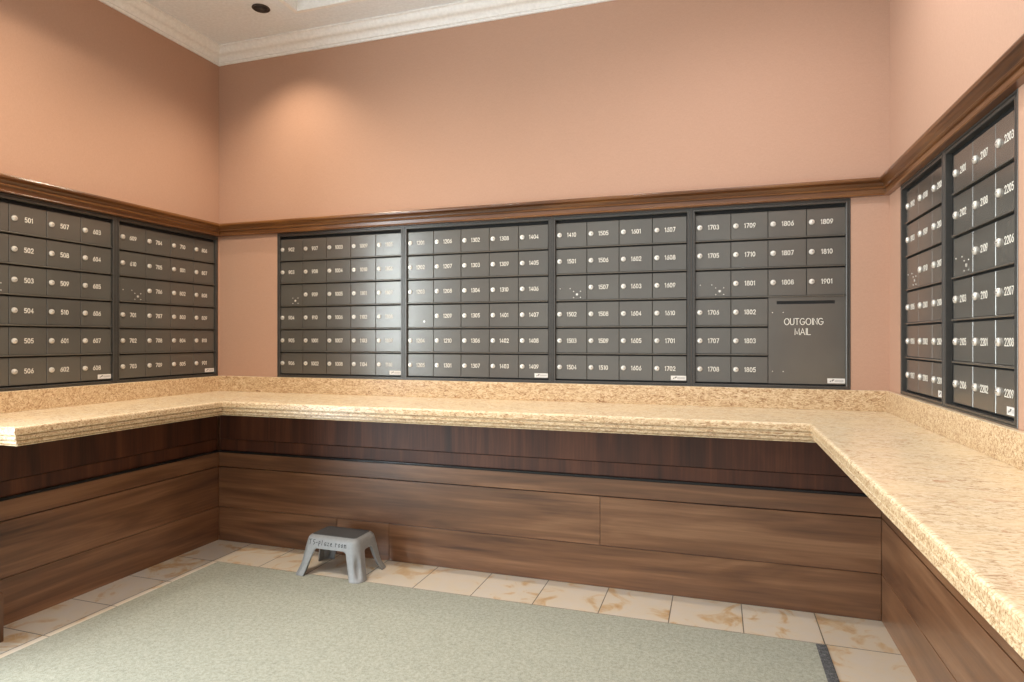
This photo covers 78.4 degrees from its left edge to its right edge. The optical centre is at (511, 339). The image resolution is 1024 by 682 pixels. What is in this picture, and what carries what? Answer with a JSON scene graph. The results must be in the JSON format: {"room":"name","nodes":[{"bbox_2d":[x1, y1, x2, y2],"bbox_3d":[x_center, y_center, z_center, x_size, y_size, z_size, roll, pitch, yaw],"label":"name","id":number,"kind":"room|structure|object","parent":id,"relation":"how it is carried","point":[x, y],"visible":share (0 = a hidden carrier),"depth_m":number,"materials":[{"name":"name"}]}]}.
{"room":"mail room","nodes":[
{"label":"mail room","id":0,"kind":"room"},
{"bbox_2d":[0,0,218,506],"bbox_3d":[-2.786,-0.480,1.199,0.150,3.400,5.750,0,0,18],"label":"wall","id":1,"kind":"structure","parent":0,"point":[95,100],"depth_m":3.18,"materials":[{"name":"paint"}]},
{"bbox_2d":[0,591,3,641],"bbox_3d":[-2.173,0.808,2.500,0.208,0.824,0.145,0,0,18],"label":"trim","id":2,"kind":"structure","parent":1,"relation":"attached to","point":[1,593],"depth_m":2.53,"materials":[{"name":"brown wood"}]},
{"bbox_2d":[0,193,115,391],"bbox_3d":[-2.162,-0.203,2.911,0.031,0.860,0.698,0,0,18],"label":"bank","id":3,"kind":"object","parent":1,"relation":"attached to","point":[58,262],"visible":1,"depth_m":2.95,"materials":[{"name":"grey metal"}]},
{"bbox_2d":[0,416,218,625],"bbox_3d":[-2.015,0.808,3.212,0.066,0.824,1.304,0,0,18],"label":"wood panelling","id":4,"kind":"object","parent":1,"relation":"attached to","point":[79,516],"visible":0.94,"depth_m":3.08,"materials":[{"name":"brown wood"}]},
{"bbox_2d":[0,376,218,412],"bbox_3d":[-2.056,0.274,3.160,0.019,0.092,1.528,0,0,18],"label":"backsplash","id":5,"kind":"structure","parent":1,"relation":"attached to","point":[34,399],"depth_m":3.13,"materials":[{"name":"beige stone"}]},
{"bbox_2d":[116,216,217,382],"bbox_3d":[-1.946,-0.203,3.573,0.031,0.860,0.693,0,0,18],"label":"bank","id":6,"kind":"object","parent":1,"relation":"attached to","point":[167,277],"visible":1,"depth_m":3.54,"materials":[{"name":"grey metal"}]},
{"bbox_2d":[99,0,613,65],"bbox_3d":[-0.971,-1.738,0.607,3.669,0.084,5.750,0,0,18],"label":"trim","id":7,"kind":"structure","parent":1,"relation":"attached to","point":[467,12],"depth_m":3.49,"materials":[{"name":"white paint"}]},
{"bbox_2d":[145,0,464,44],"bbox_3d":[-0.948,-1.930,0.678,3.969,0.300,5.900,0,0,18],"label":"ceiling","id":8,"kind":"structure","parent":0,"point":[221,21],"depth_m":3.44,"materials":[{"name":"white paint"}]},
{"bbox_2d":[252,4,269,12],"bbox_3d":[-1.349,-1.777,3.377,0.094,0.006,0.094,0,0,18],"label":"recessed light","id":9,"kind":"object","parent":8,"relation":"in","point":[261,8],"visible":1,"depth_m":3.37,"materials":[{"name":"brown metal"}]},
{"bbox_2d":[279,0,365,13],"bbox_3d":[-0.589,-1.839,1.781,2.129,0.142,2.744,0,0,18],"label":"trim","id":10,"kind":"structure","parent":8,"relation":"attached to","point":[297,6],"depth_m":3.35,"materials":[{"name":"white paint"}]},
{"bbox_2d":[0,540,916,681],"bbox_3d":[-0.940,1.280,0.702,4.069,0.120,5.950,0,0,18],"label":"floor","id":11,"kind":"structure","parent":0,"point":[860,650],"depth_m":2.90,"materials":[{"name":"tile"}]},
{"bbox_2d":[296,526,385,583],"bbox_3d":[-0.898,1.118,3.311,0.402,0.204,0.278,0,0,19],"label":"step stool","id":12,"kind":"object","parent":11,"relation":"on","point":[329,540],"visible":1,"depth_m":3.24,"materials":[{"name":"grey plastic"}]},
{"bbox_2d":[0,562,839,681],"bbox_3d":[-1.004,1.218,0.442,3.012,0.003,5.316,0,0,18],"label":"carpet","id":13,"kind":"object","parent":11,"relation":"on","point":[219,621],"visible":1,"depth_m":2.52,"materials":[{"name":"grey carpet"}]},
{"bbox_2d":[219,0,889,614],"bbox_3d":[-0.055,-0.480,3.411,3.969,3.400,0.150,0,0,18],"label":"wall","id":14,"kind":"structure","parent":0,"point":[616,97],"depth_m":3.23,"materials":[{"name":"paint"}]},
{"bbox_2d":[277,226,403,379],"bbox_3d":[-1.003,-0.203,3.655,0.846,0.860,0.031,0,0,18],"label":"bank","id":15,"kind":"object","parent":14,"relation":"attached to","point":[340,293],"visible":1,"depth_m":3.65,"materials":[{"name":"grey metal"}]},
{"bbox_2d":[404,217,551,382],"bbox_3d":[-0.195,-0.203,3.391,0.852,0.860,0.031,0,0,18],"label":"mailbox unit","id":16,"kind":"object","parent":14,"relation":"attached to","point":[478,294],"visible":1,"depth_m":3.38,"materials":[{"name":"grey metal"}]},
{"bbox_2d":[0,34,1023,236],"bbox_3d":[-0.723,-0.671,1.367,3.669,0.075,4.150,0,0,18],"label":"trim","id":17,"kind":"structure","parent":14,"relation":"attached to","point":[1005,75],"depth_m":2.98,"materials":[{"name":"brown wood"}]},
{"bbox_2d":[0,376,1023,658],"bbox_3d":[-0.618,0.311,1.690,3.667,0.168,3.469,0,0,18],"label":"countertop","id":18,"kind":"structure","parent":14,"relation":"attached to","point":[950,481],"depth_m":2.60,"materials":[{"name":"beige stone"}]},
{"bbox_2d":[219,415,880,620],"bbox_3d":[-0.082,0.808,3.302,3.558,0.824,0.073,0,0,18],"label":"wood panelling","id":19,"kind":"object","parent":14,"relation":"attached to","point":[766,523],"visible":0.77,"depth_m":3.14,"materials":[{"name":"brown wood"}]},
{"bbox_2d":[219,376,885,411],"bbox_3d":[-0.082,0.274,3.329,3.667,0.092,0.019,0,0,18],"label":"backsplash","id":20,"kind":"structure","parent":14,"relation":"attached to","point":[780,398],"depth_m":3.18,"materials":[{"name":"beige stone"}]},
{"bbox_2d":[552,208,690,385],"bbox_3d":[0.539,-0.203,3.151,0.691,0.860,0.031,0,0,18],"label":"mailbox unit","id":21,"kind":"object","parent":14,"relation":"attached to","point":[621,281],"visible":1,"depth_m":3.14,"materials":[{"name":"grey metal"}]},
{"bbox_2d":[691,198,850,389],"bbox_3d":[1.196,-0.203,2.937,0.688,0.860,0.031,0,0,18],"label":"mailbox unit","id":22,"kind":"object","parent":14,"relation":"attached to","point":[771,282],"visible":1,"depth_m":2.93,"materials":[{"name":"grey metal"}]},
{"bbox_2d":[890,0,1023,430],"bbox_3d":[0.844,-0.480,0.014,0.150,3.400,5.750,0,0,18],"label":"wall","id":23,"kind":"structure","parent":0,"point":[939,49],"depth_m":2.19,"materials":[{"name":"paint"}]},
{"bbox_2d":[900,150,943,406],"bbox_3d":[1.540,-0.203,2.347,0.031,0.860,0.521,0,0,18],"label":"bank","id":24,"kind":"object","parent":23,"relation":"attached to","point":[922,195],"visible":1,"depth_m":2.36,"materials":[{"name":"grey metal"}]},
{"bbox_2d":[882,512,1023,681],"bbox_3d":[1.103,0.808,1.128,0.050,0.824,3.330,0,0,18],"label":"wood panelling","id":25,"kind":"object","parent":23,"relation":"attached to","point":[940,636],"visible":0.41,"depth_m":2.08,"materials":[{"name":"brown wood"}]},
{"bbox_2d":[886,391,1023,470],"bbox_3d":[1.113,0.274,1.114,0.019,0.092,3.450,0,0,18],"label":"backsplash","id":26,"kind":"structure","parent":23,"relation":"attached to","point":[1005,444],"depth_m":1.88,"materials":[{"name":"beige stone"}]},
{"bbox_2d":[944,89,1017,428],"bbox_3d":[1.375,-0.203,1.840,0.031,0.860,0.544,0,0,18],"label":"bank","id":27,"kind":"object","parent":23,"relation":"attached to","point":[981,165],"visible":1,"depth_m":1.82,"materials":[{"name":"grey metal"}]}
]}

